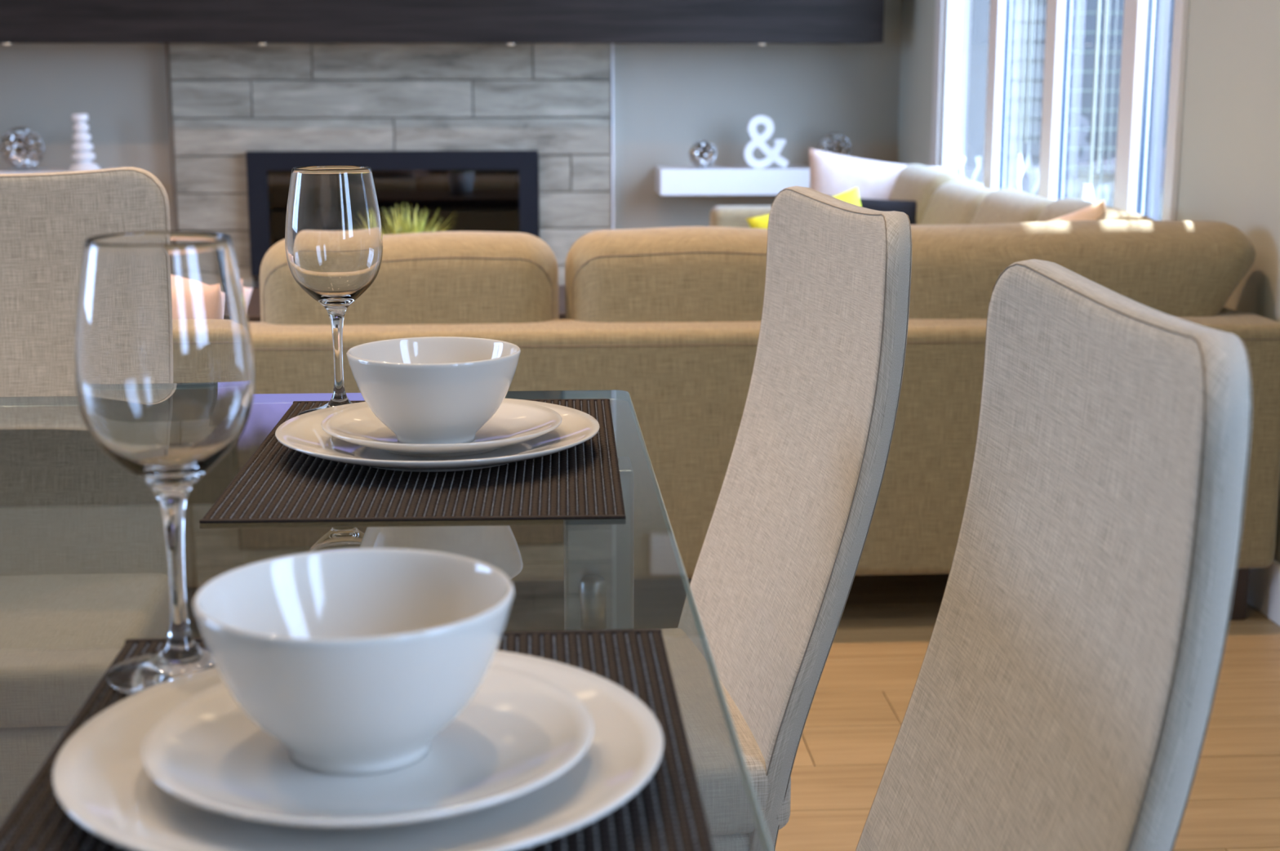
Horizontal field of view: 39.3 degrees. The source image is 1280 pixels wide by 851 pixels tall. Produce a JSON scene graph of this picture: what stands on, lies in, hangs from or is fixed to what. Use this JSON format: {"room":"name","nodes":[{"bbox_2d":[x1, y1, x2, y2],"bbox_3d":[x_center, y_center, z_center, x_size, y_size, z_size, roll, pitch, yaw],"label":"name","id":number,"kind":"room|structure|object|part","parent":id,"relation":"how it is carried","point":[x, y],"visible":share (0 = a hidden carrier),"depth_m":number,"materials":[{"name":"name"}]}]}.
{"room":"dining room","nodes":[
{"label":"dining room","id":0,"kind":"room"},
{"bbox_2d":[168,43,611,287],"bbox_3d":[-0.939,-1.685,6.724,1.660,2.750,0.059,-1,12,-4],"label":"fireplace surround","id":1,"kind":"structure","parent":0,"point":[229,100],"depth_m":6.80,"materials":[{"name":"stone"}]},
{"bbox_2d":[245,150,538,275],"bbox_3d":[-0.939,-0.815,6.864,1.100,0.470,0.068,-1,12,-4],"label":"fireplace","id":2,"kind":"object","parent":1,"relation":"attached to","point":[485,190],"visible":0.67,"depth_m":6.83,"materials":[{"name":"black metal"}]},
{"bbox_3d":[-0.939,-0.813,6.853,0.954,0.330,0.004,-1,12,-4],"label":"glass","id":3,"kind":"part","parent":2,"relation":"part of","materials":[{"name":"black glass"}]},
{"bbox_2d":[0,0,902,231],"bbox_3d":[-1.817,-1.645,6.783,5.950,2.850,0.150,-1,12,-4],"label":"wall","id":4,"kind":"structure","parent":0,"point":[668,98],"depth_m":6.91,"materials":[{"name":"grey paint"}]},
{"bbox_2d":[0,167,114,173],"bbox_3d":[-2.393,-0.905,6.692,0.930,0.098,0.250,-1,12,-4],"label":"floating shelf","id":5,"kind":"object","parent":4,"relation":"attached to","point":[2,171],"visible":0.04,"depth_m":6.66,"materials":[{"name":"white wood"}]},
{"bbox_2d":[0,126,44,170],"bbox_3d":[-2.286,-1.023,6.619,0.160,0.160,0.160,-1,12,-4],"label":"orb","id":6,"kind":"object","parent":5,"relation":"on","point":[21,148],"visible":1,"depth_m":6.56,"materials":[{"name":"silver metal"}]},
{"bbox_2d":[67,113,101,171],"bbox_3d":[-2.058,-1.044,6.609,0.120,0.208,0.120,-2,12,-3],"label":"candlestick","id":7,"kind":"object","parent":5,"relation":"on","point":[83,156],"visible":0.97,"depth_m":6.58,"materials":[{"name":"white ceramic"}]},
{"bbox_2d":[164,43,178,231],"bbox_3d":[-1.772,-1.674,6.671,0.010,2.750,0.062,-1,12,-4],"label":"trim","id":8,"kind":"structure","parent":4,"relation":"attached to","point":[166,45],"depth_m":6.76,"materials":[{"name":"silver"}]},
{"bbox_2d":[0,0,884,44],"bbox_3d":[-0.930,-1.595,6.599,3.635,0.376,0.340,-1,12,-4],"label":"mantel","id":9,"kind":"object","parent":4,"relation":"attached to","point":[761,22],"visible":1,"depth_m":6.47,"materials":[{"name":"brown wood"}]},
{"bbox_2d":[611,43,613,229],"bbox_3d":[-0.106,-1.695,6.774,0.008,2.750,0.062,-1,12,-4],"label":"trim","id":10,"kind":"structure","parent":4,"relation":"attached to","point":[612,44],"depth_m":6.86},
{"bbox_2d":[655,164,809,195],"bbox_3d":[0.534,-0.942,6.873,0.934,0.098,0.250,-1,12,-4],"label":"floating shelf","id":11,"kind":"object","parent":4,"relation":"attached to","point":[722,180],"visible":0.53,"depth_m":6.74,"materials":[{"name":"white wood"}]},
{"bbox_2d":[688,140,716,168],"bbox_3d":[0.237,-1.020,6.740,0.106,0.106,0.106,-1,12,-4],"label":"orb","id":12,"kind":"object","parent":11,"relation":"on","point":[702,153],"visible":1,"depth_m":6.70,"materials":[{"name":"silver metal"}]},
{"bbox_2d":[743,115,788,168],"bbox_3d":[0.478,-1.072,6.766,0.170,0.197,0.042,-1,12,-4],"label":"ampersand letter","id":13,"kind":"object","parent":11,"relation":"on","point":[757,140],"visible":1,"depth_m":6.75,"materials":[{"name":"white"}]},
{"bbox_2d":[817,132,852,156],"bbox_3d":[0.739,-1.043,6.788,0.132,0.132,0.132,-1,12,-4],"label":"orb","id":14,"kind":"object","parent":11,"relation":"on","point":[834,143],"visible":0.56,"depth_m":6.74,"materials":[{"name":"silver metal"}]},
{"bbox_2d":[185,573,1279,850],"bbox_3d":[-1.498,0.714,2.101,5.650,0.100,10.012,-1,12,-4],"label":"floor","id":15,"kind":"structure","parent":0,"point":[864,691],"depth_m":3.00,"materials":[{"name":"brown wood"}]},
{"bbox_2d":[0,166,170,825],"bbox_3d":[-0.827,0.164,2.218,0.450,0.931,0.526,-1,12,-5],"label":"dining chair","id":16,"kind":"object","parent":15,"relation":"on","point":[84,566],"visible":0.4,"depth_m":2.36,"materials":[{"name":"fabric"}]},
{"bbox_3d":[-0.821,0.269,2.175,0.448,0.073,0.400,-1,12,-5],"label":"seat","id":17,"kind":"part","parent":16,"relation":"part of","materials":[{"name":"fabric"}]},
{"bbox_2d":[0,389,773,850],"bbox_3d":[-0.543,0.548,0.789,1.198,0.750,2.092,-1,12,-4],"label":"glass table","id":18,"kind":"object","parent":15,"relation":"on","point":[40,435],"visible":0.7,"depth_m":1.50,"materials":[{"name":"glass"}]},
{"bbox_2d":[0,628,714,850],"bbox_3d":[-0.123,0.163,0.790,0.300,0.003,0.449,-1,12,-4],"label":"placemat","id":19,"kind":"object","parent":18,"relation":"on","point":[667,813],"visible":0.23,"depth_m":0.81,"materials":[{"name":"fabric"}]},
{"bbox_2d":[75,231,254,694],"bbox_3d":[-0.241,0.018,0.921,0.088,0.230,0.088,-1,12,-4],"label":"wine glass","id":20,"kind":"object","parent":19,"relation":"on","point":[165,369],"visible":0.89,"depth_m":0.88,"materials":[{"name":"clear glass"}]},
{"bbox_2d":[52,649,663,850],"bbox_3d":[-0.122,0.150,0.797,0.265,0.021,0.265,-1,12,-4],"label":"dinner plate","id":21,"kind":"object","parent":19,"relation":"on","point":[100,778],"visible":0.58,"depth_m":0.75,"materials":[{"name":"white ceramic"}]},
{"bbox_2d":[141,663,593,826],"bbox_3d":[-0.119,0.143,0.794,0.197,0.020,0.197,-1,12,-4],"label":"salad plate","id":22,"kind":"object","parent":21,"relation":"on","point":[519,731],"visible":0.77,"depth_m":0.78,"materials":[{"name":"white ceramic"}]},
{"bbox_2d":[192,547,514,775],"bbox_3d":[-0.125,0.108,0.795,0.139,0.074,0.139,-1,12,-4],"label":"bowl","id":23,"kind":"object","parent":22,"relation":"on","point":[353,660],"visible":1,"depth_m":0.77,"materials":[{"name":"white ceramic"}]},
{"bbox_2d":[199,398,626,523],"bbox_3d":[-0.169,0.022,1.484,0.300,0.003,0.449,0,12,-2],"label":"placemat","id":24,"kind":"object","parent":18,"relation":"on","point":[279,482],"visible":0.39,"depth_m":1.35,"materials":[{"name":"fabric"}]},
{"bbox_2d":[284,164,382,415],"bbox_3d":[-0.273,-0.119,1.607,0.086,0.224,0.086,-1,12,-4],"label":"wine glass","id":25,"kind":"object","parent":24,"relation":"on","point":[334,237],"visible":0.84,"depth_m":1.56,"materials":[{"name":"clear glass"}]},
{"bbox_2d":[275,398,599,471],"bbox_3d":[-0.166,0.011,1.476,0.265,0.021,0.265,-1,12,-4],"label":"dinner plate","id":26,"kind":"object","parent":24,"relation":"on","point":[304,433],"visible":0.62,"depth_m":1.44,"materials":[{"name":"white ceramic"}]},
{"bbox_2d":[320,399,561,457],"bbox_3d":[-0.162,0.005,1.473,0.197,0.020,0.197,-1,12,-4],"label":"salad plate","id":27,"kind":"object","parent":26,"relation":"on","point":[514,422],"visible":0.66,"depth_m":1.47,"materials":[{"name":"white ceramic"}]},
{"bbox_2d":[346,336,520,444],"bbox_3d":[-0.166,-0.025,1.449,0.139,0.074,0.139,-1,12,-4],"label":"bowl","id":28,"kind":"object","parent":27,"relation":"on","point":[429,389],"visible":1,"depth_m":1.41,"materials":[{"name":"white ceramic"}]},
{"bbox_3d":[-0.036,0.393,1.586,0.058,0.736,0.058,-1,12,-4],"label":"leg","id":29,"kind":"part","parent":18,"relation":"part of","materials":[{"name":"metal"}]},
{"bbox_2d":[246,284,565,321],"bbox_3d":[-0.660,-0.142,4.991,1.000,0.420,0.600,-1,12,-4],"label":"coffee table","id":30,"kind":"object","parent":15,"relation":"on","point":[253,309],"visible":0.08,"depth_m":4.84,"materials":[{"name":"brown wood"}]},
{"bbox_2d":[380,201,455,235],"bbox_3d":[-0.636,-0.471,4.865,0.329,0.275,0.334,-1,12,-4],"label":"potted grass","id":31,"kind":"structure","parent":30,"relation":"on","point":[405,228],"depth_m":4.84,"materials":[{"name":"green plant"}]},
{"bbox_2d":[184,163,1279,620],"bbox_3d":[-0.351,-0.248,4.656,2.978,0.762,2.812,-1,12,-4],"label":"sofa","id":32,"kind":"object","parent":15,"relation":"on","point":[668,317],"visible":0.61,"depth_m":3.34,"materials":[{"name":"fabric"}]},
{"bbox_2d":[242,286,253,308],"bbox_3d":[-1.033,-0.178,3.722,0.464,0.339,0.307,-3,12,-13],"label":"throw pillow","id":33,"kind":"object","parent":32,"relation":"on","point":[247,291],"visible":0.02,"depth_m":3.88,"materials":[{"name":"fabric"}]},
{"bbox_2d":[259,231,559,324],"bbox_3d":[-0.439,-0.202,3.439,0.567,0.340,0.214,-1,6,-4],"label":"cushion","id":34,"kind":"object","parent":32,"relation":"on","point":[440,277],"depth_m":3.34,"materials":[{"name":"fabric"}]},
{"bbox_2d":[564,226,767,322],"bbox_3d":[0.143,-0.215,3.473,0.575,0.341,0.214,-1,6,-4],"label":"cushion","id":35,"kind":"object","parent":32,"relation":"on","point":[677,273],"depth_m":3.36,"materials":[{"name":"fabric"}]},
{"bbox_3d":[-0.270,0.046,3.377,2.975,0.475,0.180,-1,12,-4],"label":"panel","id":36,"kind":"part","parent":32,"relation":"part of","materials":[{"name":"fabric"}]},
{"bbox_3d":[0.573,-0.495,6.018,0.673,0.478,0.165,-1,12,-4],"label":"arm","id":37,"kind":"part","parent":32,"relation":"part of","materials":[{"name":"fabric"}]},
{"bbox_2d":[746,186,861,228],"bbox_3d":[0.515,-0.507,5.197,0.394,0.357,0.163,-2,12,-10],"label":"throw pillow","id":38,"kind":"object","parent":32,"relation":"on","point":[851,196],"visible":0.02,"depth_m":5.20,"materials":[{"name":"yellow fabric"}]},
{"bbox_2d":[831,195,916,224],"bbox_3d":[0.760,-0.572,5.351,0.445,0.227,0.126,0,12,2],"label":"throw pillow","id":39,"kind":"object","parent":32,"relation":"on","point":[909,207],"visible":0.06,"depth_m":5.32,"materials":[{"name":"black fabric"}]},
{"bbox_2d":[808,147,947,199],"bbox_3d":[0.750,-0.682,5.739,0.516,0.411,0.173,-2,12,-11],"label":"throw pillow","id":40,"kind":"object","parent":32,"relation":"on","point":[831,174],"visible":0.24,"depth_m":5.68,"materials":[{"name":"white fabric"}]},
{"bbox_2d":[888,163,973,224],"bbox_3d":[0.876,-0.633,5.572,0.198,0.340,0.600,21,9,-8],"label":"cushion","id":41,"kind":"object","parent":32,"relation":"on","point":[918,183],"depth_m":5.38,"materials":[{"name":"fabric"}]},
{"bbox_2d":[920,181,994,224],"bbox_3d":[0.910,-0.506,5.038,0.198,0.340,0.540,21,9,-8],"label":"cushion","id":42,"kind":"object","parent":32,"relation":"on","point":[944,202],"depth_m":4.98,"materials":[{"name":"fabric"}]},
{"bbox_2d":[970,188,1055,224],"bbox_3d":[0.945,-0.413,4.497,0.198,0.340,0.540,21,9,-8],"label":"cushion","id":43,"kind":"object","parent":32,"relation":"on","point":[1002,205],"depth_m":4.43,"materials":[{"name":"fabric"}]},
{"bbox_2d":[1048,200,1106,221],"bbox_3d":[0.856,-0.255,3.786,0.446,0.438,0.125,0,12,2],"label":"throw pillow","id":44,"kind":"object","parent":32,"relation":"on","point":[1091,212],"visible":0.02,"depth_m":3.77,"materials":[{"name":"beige fabric"}]},
{"bbox_2d":[908,220,1256,319],"bbox_3d":[0.820,-0.234,3.533,0.778,0.339,0.246,-1,6,-4],"label":"cushion","id":45,"kind":"object","parent":32,"relation":"on","point":[1179,268],"depth_m":3.42,"materials":[{"name":"fabric"}]},
{"bbox_2d":[1036,197,1155,222],"bbox_3d":[0.980,-0.318,3.946,0.198,0.340,0.560,21,9,-8],"label":"cushion","id":46,"kind":"object","parent":32,"relation":"on","point":[1060,207],"depth_m":3.97,"materials":[{"name":"fabric"}]},
{"bbox_3d":[1.060,-0.247,4.827,0.135,0.468,2.595,-1,12,-4],"label":"panel","id":47,"kind":"part","parent":32,"relation":"part of","materials":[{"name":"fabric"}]},
{"bbox_3d":[1.151,0.310,3.502,0.060,0.130,0.060,-1,12,-4],"label":"leg","id":48,"kind":"part","parent":32,"relation":"part of","materials":[{"name":"brown wood"}]},
{"bbox_2d":[661,185,911,850],"bbox_3d":[-0.025,0.230,1.898,0.526,0.931,0.450,-2,12,-10],"label":"dining chair","id":49,"kind":"object","parent":15,"relation":"on","point":[778,561],"visible":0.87,"depth_m":1.82,"materials":[{"name":"fabric"}]},
{"bbox_3d":[-0.087,0.324,1.906,0.400,0.073,0.448,-2,12,-10],"label":"seat","id":50,"kind":"part","parent":49,"relation":"part of","materials":[{"name":"fabric"}]},
{"bbox_2d":[855,258,1252,850],"bbox_3d":[0.055,0.376,1.182,0.526,0.931,0.450,-1,12,-3],"label":"dining chair","id":51,"kind":"object","parent":15,"relation":"on","point":[1063,695],"visible":1,"depth_m":1.11,"materials":[{"name":"fabric"}]},
{"bbox_2d":[897,0,1279,562],"bbox_3d":[1.401,-0.653,1.925,0.150,2.850,10.150,-1,12,-4],"label":"wall","id":52,"kind":"structure","parent":0,"point":[1229,164],"depth_m":3.70,"materials":[{"name":"beige paint"}]},
{"bbox_2d":[930,0,1189,220],"bbox_3d":[1.185,-1.433,5.040,0.182,1.850,2.420,-1,12,-4],"label":"window","id":53,"kind":"structure","parent":52,"relation":"in","point":[975,42],"depth_m":4.99,"materials":[{"name":"plastic"}]},
{"bbox_3d":[1.185,-1.414,5.026,0.120,1.700,2.275,-1,12,-4],"label":"frame","id":54,"kind":"part","parent":53,"relation":"part of","materials":[{"name":"white"}]},
{"bbox_3d":[1.083,-0.856,6.034,0.025,0.102,0.057,2,12,11],"label":"crank handle","id":55,"kind":"part","parent":53,"relation":"part of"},
{"bbox_3d":[1.128,-0.712,5.330,0.025,0.102,0.057,2,12,11],"label":"crank handle","id":56,"kind":"part","parent":53,"relation":"part of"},
{"bbox_3d":[1.136,-1.524,5.213,0.006,1.460,0.006,-1,12,-4],"label":"blind cord","id":57,"kind":"part","parent":53,"relation":"part of","materials":[{"name":"white"}]},
{"bbox_3d":[1.140,-1.532,5.150,0.004,1.420,0.004,-1,12,-4],"label":"blind cord","id":58,"kind":"part","parent":53,"relation":"part of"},
{"bbox_3d":[1.168,-0.584,4.704,0.025,0.102,0.057,2,12,11],"label":"crank handle","id":59,"kind":"part","parent":53,"relation":"part of","materials":[{"name":"white"}]},
{"bbox_3d":[1.180,-1.364,4.542,0.006,1.505,0.006,-1,12,-4],"label":"blind cord","id":60,"kind":"part","parent":53,"relation":"part of","materials":[{"name":"white"}]},
{"bbox_3d":[1.183,-1.372,4.480,0.004,1.465,0.004,-1,12,-4],"label":"blind cord","id":61,"kind":"part","parent":53,"relation":"part of","materials":[{"name":"white"}]},
{"bbox_2d":[1247,559,1279,626],"bbox_3d":[1.314,0.573,2.257,0.014,0.115,9.980,-1,12,-4],"label":"baseboard","id":62,"kind":"structure","parent":52,"relation":"attached to","point":[1264,590],"depth_m":3.50,"materials":[{"name":"white wood"}]},
{"label":"outside","id":63,"kind":"structure","parent":0,"visible":0},
{"bbox_3d":[4.362,-0.718,10.360,70.000,0.100,80.000,-1,12,-4],"label":"ground","id":64,"kind":"structure","parent":63,"visible":0},
{"bbox_2d":[1004,0,1174,220],"bbox_3d":[5.202,-4.143,11.888,6.050,6.000,0.350,-1,12,-4],"label":"window","id":65,"kind":"structure","parent":64,"relation":"on","point":[1084,12],"depth_m":11.99,"materials":[{"name":"glass"}]}
]}

